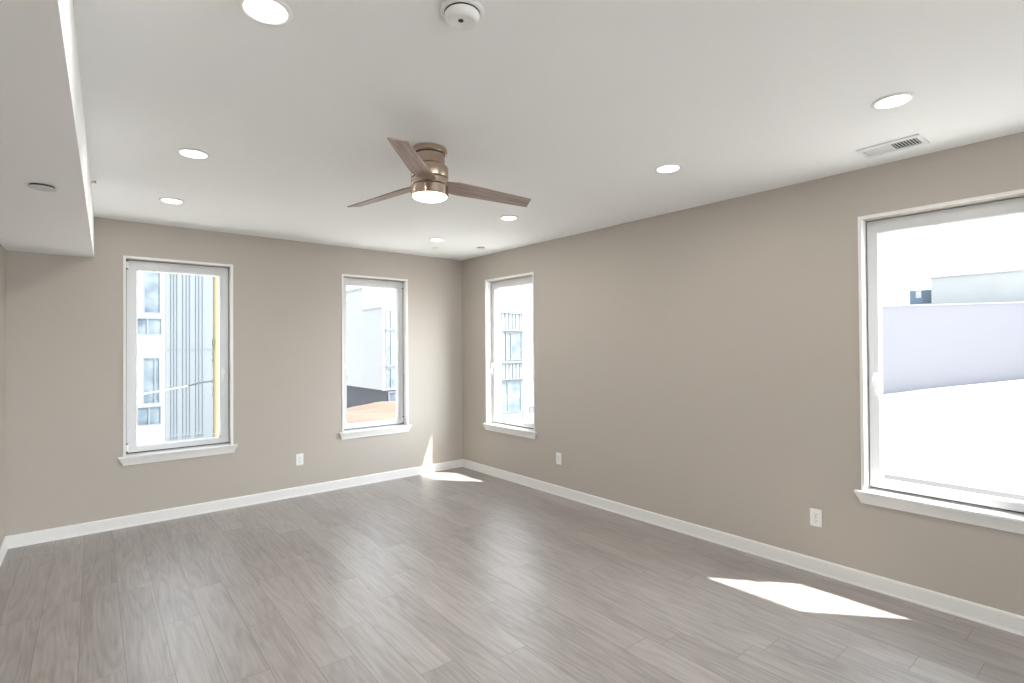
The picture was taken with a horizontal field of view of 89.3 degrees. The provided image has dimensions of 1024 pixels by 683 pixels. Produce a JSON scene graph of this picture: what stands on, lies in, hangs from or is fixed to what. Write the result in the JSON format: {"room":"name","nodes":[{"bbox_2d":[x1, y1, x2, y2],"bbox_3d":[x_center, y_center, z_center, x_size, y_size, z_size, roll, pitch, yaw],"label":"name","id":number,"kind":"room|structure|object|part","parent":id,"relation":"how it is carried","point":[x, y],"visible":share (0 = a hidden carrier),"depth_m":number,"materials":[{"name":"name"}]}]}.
{"room":"empty living room","nodes":[
{"label":"empty living room","id":0,"kind":"room"},
{"bbox_2d":[0,244,5,545],"bbox_3d":[-0.996,0.224,0.222,0.200,3.100,9.800,0,-1,-39],"label":"wall","id":1,"kind":"structure","parent":0,"point":[2,250],"depth_m":3.96,"materials":[{"name":"beige paint"}]},
{"bbox_2d":[0,536,7,565],"bbox_3d":[-0.966,1.526,0.355,0.017,0.100,9.600,0,-1,-39],"label":"baseboard","id":2,"kind":"structure","parent":1,"relation":"attached to","point":[3,548],"depth_m":3.90,"materials":[{"name":"white paint"}]},
{"bbox_2d":[5,217,462,535],"bbox_3d":[-2.336,0.261,5.580,4.854,3.250,0.220,0,-1,-39],"label":"wall","id":3,"kind":"structure","parent":0,"point":[64,435],"depth_m":5.12,"materials":[{"name":"beige paint"}]},
{"bbox_2d":[118,255,237,465],"bbox_3d":[-3.124,0.168,4.885,0.936,1.850,0.196,0,-1,-39],"label":"window","id":4,"kind":"structure","parent":3,"relation":"in","point":[133,454],"depth_m":4.85,"materials":[{"name":"white paint"}]},
{"bbox_3d":[-3.099,1.052,4.853,0.936,0.080,0.134,0,-1,-39],"label":"sill","id":5,"kind":"part","parent":4,"relation":"part of","materials":[{"name":"white paint"}]},
{"bbox_3d":[-3.166,0.136,4.937,0.844,1.762,0.064,0,-1,-39],"label":"frame","id":6,"kind":"part","parent":4,"relation":"part of","materials":[{"name":"white plastic"}]},
{"bbox_2d":[7,459,462,548],"bbox_3d":[-2.311,1.584,5.428,4.304,0.100,0.017,0,-1,-39],"label":"baseboard","id":7,"kind":"structure","parent":3,"relation":"attached to","point":[47,535],"depth_m":4.94,"materials":[{"name":"white paint"}]},
{"bbox_2d":[296,453,302,465],"bbox_3d":[-2.247,1.249,5.490,0.075,0.120,0.009,0,-1,-39],"label":"wall outlet","id":8,"kind":"object","parent":3,"relation":"attached to","point":[299,457],"visible":1,"depth_m":5.49,"materials":[{"name":"white plastic"}]},
{"bbox_2d":[339,274,411,439],"bbox_3d":[-1.624,0.169,6.098,0.884,1.850,0.196,0,-1,-39],"label":"window","id":9,"kind":"structure","parent":3,"relation":"in","point":[400,424],"depth_m":6.23,"materials":[{"name":"white paint"}]},
{"bbox_3d":[-1.599,1.054,6.065,0.884,0.080,0.134,0,-1,-39],"label":"sill","id":10,"kind":"part","parent":9,"relation":"part of","materials":[{"name":"white paint"}]},
{"bbox_2d":[0,467,1023,682],"bbox_3d":[0.773,1.678,1.764,4.855,0.200,9.910,0,-1,-39],"label":"floor","id":11,"kind":"structure","parent":0,"point":[456,575],"depth_m":3.14,"materials":[{"name":"grey wood"}]},
{"bbox_2d":[73,0,1023,260],"bbox_3d":[0.753,-1.247,1.793,4.855,0.250,9.910,0,-1,-39],"label":"ceiling","id":12,"kind":"structure","parent":0,"point":[572,108],"depth_m":2.42,"materials":[{"name":"white paint"}]},
{"bbox_2d":[0,0,93,256],"bbox_3d":[-0.779,-0.956,0.544,0.542,0.357,9.600,0,-1,-39],"label":"ceiling","id":13,"kind":"structure","parent":12,"relation":"attached to","point":[43,140],"depth_m":1.94,"materials":[{"name":"white paint"}]},
{"bbox_2d":[27,183,56,191],"bbox_3d":[-2.259,-0.741,2.494,0.110,0.013,0.110,0,-1,-39],"label":"sprinkler cover","id":14,"kind":"object","parent":13,"relation":"attached to","point":[37,186],"visible":1,"depth_m":2.48,"materials":[{"name":"white metal"}]},
{"bbox_2d":[159,197,184,203],"bbox_3d":[-2.599,-1.073,3.962,0.168,0.011,0.168,0,-1,-39],"label":"recessed light","id":15,"kind":"object","parent":12,"relation":"in","point":[163,199],"visible":1,"depth_m":3.94,"materials":[{"name":"white plastic"}]},
{"bbox_2d":[176,148,209,158],"bbox_3d":[-1.847,-1.088,3.008,0.168,0.011,0.168,0,-1,-39],"label":"recessed light","id":16,"kind":"object","parent":12,"relation":"in","point":[193,153],"visible":1,"depth_m":2.99,"materials":[{"name":"white plastic"}]},
{"bbox_2d":[238,0,292,25],"bbox_3d":[-0.823,-1.107,1.734,0.168,0.011,0.168,0,-1,-39],"label":"recessed light","id":17,"kind":"object","parent":12,"relation":"in","point":[268,12],"visible":1,"depth_m":1.73,"materials":[{"name":"white plastic"}]},
{"bbox_2d":[429,238,444,241],"bbox_3d":[-0.791,-1.071,5.468,0.168,0.011,0.168,0,-1,-39],"label":"recessed light","id":18,"kind":"object","parent":12,"relation":"in","point":[430,239],"visible":1,"depth_m":5.44,"materials":[{"name":"white plastic"}]},
{"bbox_2d":[347,137,530,206],"bbox_3d":[-0.435,-0.955,3.062,1.119,0.293,1.133,0,-1,-39],"label":"ceiling fan","id":19,"kind":"object","parent":12,"relation":"hanging from","point":[425,162],"visible":1,"depth_m":2.90,"materials":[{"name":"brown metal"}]},
{"bbox_3d":[-0.775,-0.880,3.162,0.579,0.007,0.142,-4,10,33],"label":"blade","id":20,"kind":"part","parent":19,"relation":"part of","materials":[{"name":"brown wood"}]},
{"bbox_3d":[-0.496,-0.904,2.599,0.142,0.007,0.579,13,1,4],"label":"blade","id":21,"kind":"part","parent":19,"relation":"part of","materials":[{"name":"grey wood"}]},
{"bbox_3d":[-0.146,-0.884,3.128,0.579,0.007,0.142,3,-15,-27],"label":"blade","id":22,"kind":"part","parent":19,"relation":"part of","materials":[{"name":"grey wood"}]},
{"bbox_2d":[440,0,483,30],"bbox_3d":[-0.168,-1.095,1.746,0.146,0.044,0.146,0,-1,-39],"label":"smoke detector","id":23,"kind":"object","parent":12,"relation":"attached to","point":[463,15],"visible":1,"depth_m":1.72,"materials":[{"name":"white plastic"}]},
{"bbox_2d":[499,215,517,220],"bbox_3d":[-0.027,-1.085,4.558,0.168,0.011,0.168,0,-1,-39],"label":"recessed light","id":24,"kind":"object","parent":12,"relation":"in","point":[505,217],"visible":1,"depth_m":4.53,"materials":[{"name":"white plastic"}]},
{"bbox_2d":[655,163,681,172],"bbox_3d":[0.998,-1.104,3.314,0.168,0.011,0.168,0,-1,-39],"label":"recessed light","id":25,"kind":"object","parent":12,"relation":"in","point":[672,167],"visible":1,"depth_m":3.29,"materials":[{"name":"white plastic"}]},
{"bbox_2d":[856,133,929,158],"bbox_3d":[2.179,-1.116,2.973,0.196,0.009,0.300,0,-1,-38],"label":"ceiling vent","id":26,"kind":"object","parent":12,"relation":"in","point":[916,140],"visible":1,"depth_m":2.96,"materials":[{"name":"white metal"}]},
{"bbox_2d":[871,92,914,109],"bbox_3d":[1.774,-1.118,2.417,0.168,0.011,0.168,0,-1,-39],"label":"recessed light","id":27,"kind":"object","parent":12,"relation":"in","point":[894,100],"visible":1,"depth_m":2.40,"materials":[{"name":"white plastic"}]},
{"bbox_2d":[462,132,1023,615],"bbox_3d":[2.595,0.203,3.130,0.221,3.250,9.800,0,-1,-40],"label":"wall","id":28,"kind":"structure","parent":0,"point":[699,365],"depth_m":3.98,"materials":[{"name":"beige paint"}]},
{"bbox_2d":[482,272,536,438],"bbox_3d":[0.011,0.158,6.116,0.196,1.850,0.957,0,-1,-40],"label":"window","id":29,"kind":"structure","parent":28,"relation":"in","point":[525,429],"depth_m":6.41,"materials":[{"name":"white paint"}]},
{"bbox_3d":[-0.007,1.043,6.087,0.134,0.080,0.957,0,-1,-40],"label":"sill","id":30,"kind":"part","parent":29,"relation":"part of","materials":[{"name":"white paint"}]},
{"bbox_3d":[0.050,0.123,6.149,0.070,1.728,0.837,0,-1,-40],"label":"sash","id":31,"kind":"part","parent":29,"relation":"part of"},
{"bbox_2d":[556,452,560,464],"bbox_3d":[0.490,1.228,5.441,0.009,0.120,0.075,0,-1,-40],"label":"wall outlet","id":32,"kind":"object","parent":28,"relation":"attached to","point":[558,455],"visible":1,"depth_m":5.44,"materials":[{"name":"white plastic"}]},
{"bbox_2d":[463,459,1023,635],"bbox_3d":[2.449,1.529,3.116,0.024,0.100,9.600,0,-1,-40],"label":"baseboard","id":33,"kind":"structure","parent":28,"relation":"attached to","point":[993,617],"depth_m":3.63,"materials":[{"name":"white paint"}]},
{"bbox_2d":[810,508,821,527],"bbox_3d":[2.084,1.208,3.556,0.009,0.120,0.075,0,-1,-40],"label":"wall outlet","id":34,"kind":"object","parent":28,"relation":"attached to","point":[815,514],"visible":1,"depth_m":3.55,"materials":[{"name":"white plastic"}]},
{"bbox_2d":[854,189,1023,533],"bbox_3d":[2.662,0.111,3.110,0.364,1.850,0.979,0,-1,-40],"label":"window","id":35,"kind":"structure","parent":28,"relation":"in","point":[1004,511],"depth_m":3.27,"materials":[{"name":"white paint"}]},
{"bbox_3d":[2.341,0.283,3.335,0.047,0.126,0.034,0,-1,-40],"label":"lever","id":36,"kind":"part","parent":35,"relation":"part of","materials":[{"name":"white plastic"}]},
{"bbox_3d":[2.357,0.235,3.358,0.011,0.068,0.028,0,-1,-40],"label":"handle","id":37,"kind":"part","parent":35,"relation":"part of","materials":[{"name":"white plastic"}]},
{"bbox_3d":[2.580,0.996,3.027,0.134,0.080,0.979,0,-1,-40],"label":"sill","id":38,"kind":"part","parent":35,"relation":"part of","materials":[{"name":"white paint"}]},
{"label":"outside","id":39,"kind":"structure","parent":0,"visible":0},
{"bbox_2d":[526,379,1023,494],"bbox_3d":[-2.283,3.338,24.723,100.000,3.170,110.000,0,-1,-39],"label":"flat roof","id":40,"kind":"structure","parent":39,"point":[972,435],"depth_m":19.00,"materials":[{"name":"concrete"}]},
{"bbox_2d":[137,271,212,444],"bbox_3d":[-17.157,-1.066,20.622,7.700,12.100,9.785,0,-1,-39],"label":"neighboring building","id":41,"kind":"structure","parent":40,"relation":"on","point":[175,311],"depth_m":18.48,"materials":[{"name":"grey"}]},
{"bbox_3d":[-12.639,2.588,18.041,0.678,0.608,0.032,0,-1,-39],"label":"pane","id":42,"kind":"part","parent":41,"relation":"part of","materials":[{"name":"glass"}]},
{"bbox_3d":[-12.649,-0.526,18.081,0.688,0.538,0.032,0,-1,-39],"label":"pane","id":43,"kind":"part","parent":41,"relation":"part of","materials":[{"name":"glass"}]},
{"bbox_3d":[-12.585,1.363,18.103,0.438,1.558,0.032,0,-1,-39],"label":"pane","id":44,"kind":"part","parent":41,"relation":"part of","materials":[{"name":"glass"}]},
{"bbox_3d":[-12.595,-1.796,18.144,0.448,1.578,0.032,0,-1,-39],"label":"pane","id":45,"kind":"part","parent":41,"relation":"part of","materials":[{"name":"glass"}]},
{"bbox_2d":[212,277,218,436],"bbox_3d":[-7.382,0.432,12.929,0.174,9.220,0.163,0,-1,-39],"label":"utility pole","id":46,"kind":"object","parent":40,"relation":"on","point":[215,360],"visible":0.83,"depth_m":12.87,"materials":[{"name":"yellow wood"}]},
{"bbox_2d":[137,380,211,394],"bbox_3d":[-8.808,1.216,12.065,3.162,0.499,0.126,0,-1,-28],"label":"cable","id":47,"kind":"object","parent":46,"relation":"attached to","point":[211,380],"visible":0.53,"depth_m":12.46,"materials":[{"name":"grey plastic"}]},
{"bbox_2d":[346,287,395,407],"bbox_3d":[-10.202,1.069,33.100,2.890,7.980,15.070,0,-1,-39],"label":"block building","id":48,"kind":"structure","parent":40,"relation":"on","point":[370,312],"depth_m":28.19,"materials":[{"name":"concrete"}]},
{"bbox_3d":[-6.152,1.885,26.767,0.710,0.990,0.032,0,-1,-39],"label":"pane","id":49,"kind":"part","parent":48,"relation":"part of","materials":[{"name":"clear glass"}]},
{"bbox_3d":[-6.162,0.340,26.782,0.710,1.740,0.032,0,-1,-39],"label":"pane","id":50,"kind":"part","parent":48,"relation":"part of","materials":[{"name":"clear glass"}]},
{"bbox_3d":[-6.172,-1.130,26.797,0.710,0.920,0.032,0,-1,-39],"label":"pane","id":51,"kind":"part","parent":48,"relation":"part of","materials":[{"name":"clear glass"}]},
{"bbox_3d":[-6.125,3.370,26.843,0.506,1.456,0.032,0,-1,-39],"label":"pane","id":52,"kind":"part","parent":48,"relation":"part of","materials":[{"name":"glass"}]},
{"bbox_2d":[347,401,395,423],"bbox_3d":[-4.428,3.657,19.899,10.400,2.507,10.000,0,-1,-39],"label":"dirt mound","id":53,"kind":"object","parent":40,"relation":"on","point":[383,410],"visible":0.12,"depth_m":19.46,"materials":[{"name":"beige soil"}]},
{"bbox_2d":[501,311,532,420],"bbox_3d":[0.212,1.617,36.989,8.800,6.820,8.100,0,-1,-39],"label":"townhouse","id":54,"kind":"structure","parent":40,"relation":"on","point":[516,327],"depth_m":32.03,"materials":[{"name":"white"}]},
{"bbox_3d":[-0.057,3.352,31.736,1.448,1.838,0.032,0,-1,-39],"label":"pane","id":55,"kind":"part","parent":54,"relation":"part of","materials":[{"name":"clear glass"}]},
{"bbox_3d":[0.102,0.287,31.910,1.188,1.628,0.032,0,-1,-39],"label":"pane","id":56,"kind":"part","parent":54,"relation":"part of","materials":[{"name":"clear glass"}]},
{"bbox_2d":[882,302,1023,393],"bbox_3d":[27.410,1.559,28.073,26.000,7.390,0.451,-1,-1,20],"label":"wall","id":57,"kind":"structure","parent":40,"relation":"on","point":[925,346],"depth_m":28.96,"materials":[{"name":"white paint"}]},
{"bbox_2d":[928,265,1023,303],"bbox_3d":[37.549,0.120,25.541,8.220,9.080,25.320,0,-1,-39],"label":"building","id":58,"kind":"structure","parent":40,"relation":"on","point":[1003,284],"depth_m":31.04,"materials":[{"name":"concrete"}]},
{"bbox_3d":[25.955,1.248,38.707,5.700,7.240,9.800,0,-1,-39],"label":"roofed building","id":59,"kind":"object","parent":40,"relation":"on","visible":0},
{"bbox_2d":[910,289,931,304],"bbox_3d":[26.956,-2.885,34.030,1.030,0.920,1.170,0,-1,-39],"label":"rooftop unit","id":60,"kind":"object","parent":59,"relation":"on","point":[917,296],"visible":0.71,"depth_m":33.71,"materials":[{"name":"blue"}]},
{"bbox_3d":[26.504,-3.064,33.802,0.040,0.440,0.280,0,-1,-39],"label":"access panel","id":61,"kind":"part","parent":60,"relation":"part of","materials":[{"name":"grey metal"}]},
{"bbox_2d":[922,291,930,302],"bbox_3d":[26.779,-2.879,33.469,0.030,0.700,0.460,0,-1,-39],"label":"grille","id":62,"kind":"object","parent":60,"relation":"attached to","point":[926,295],"depth_m":33.49,"materials":[{"name":"grey"}]}
]}

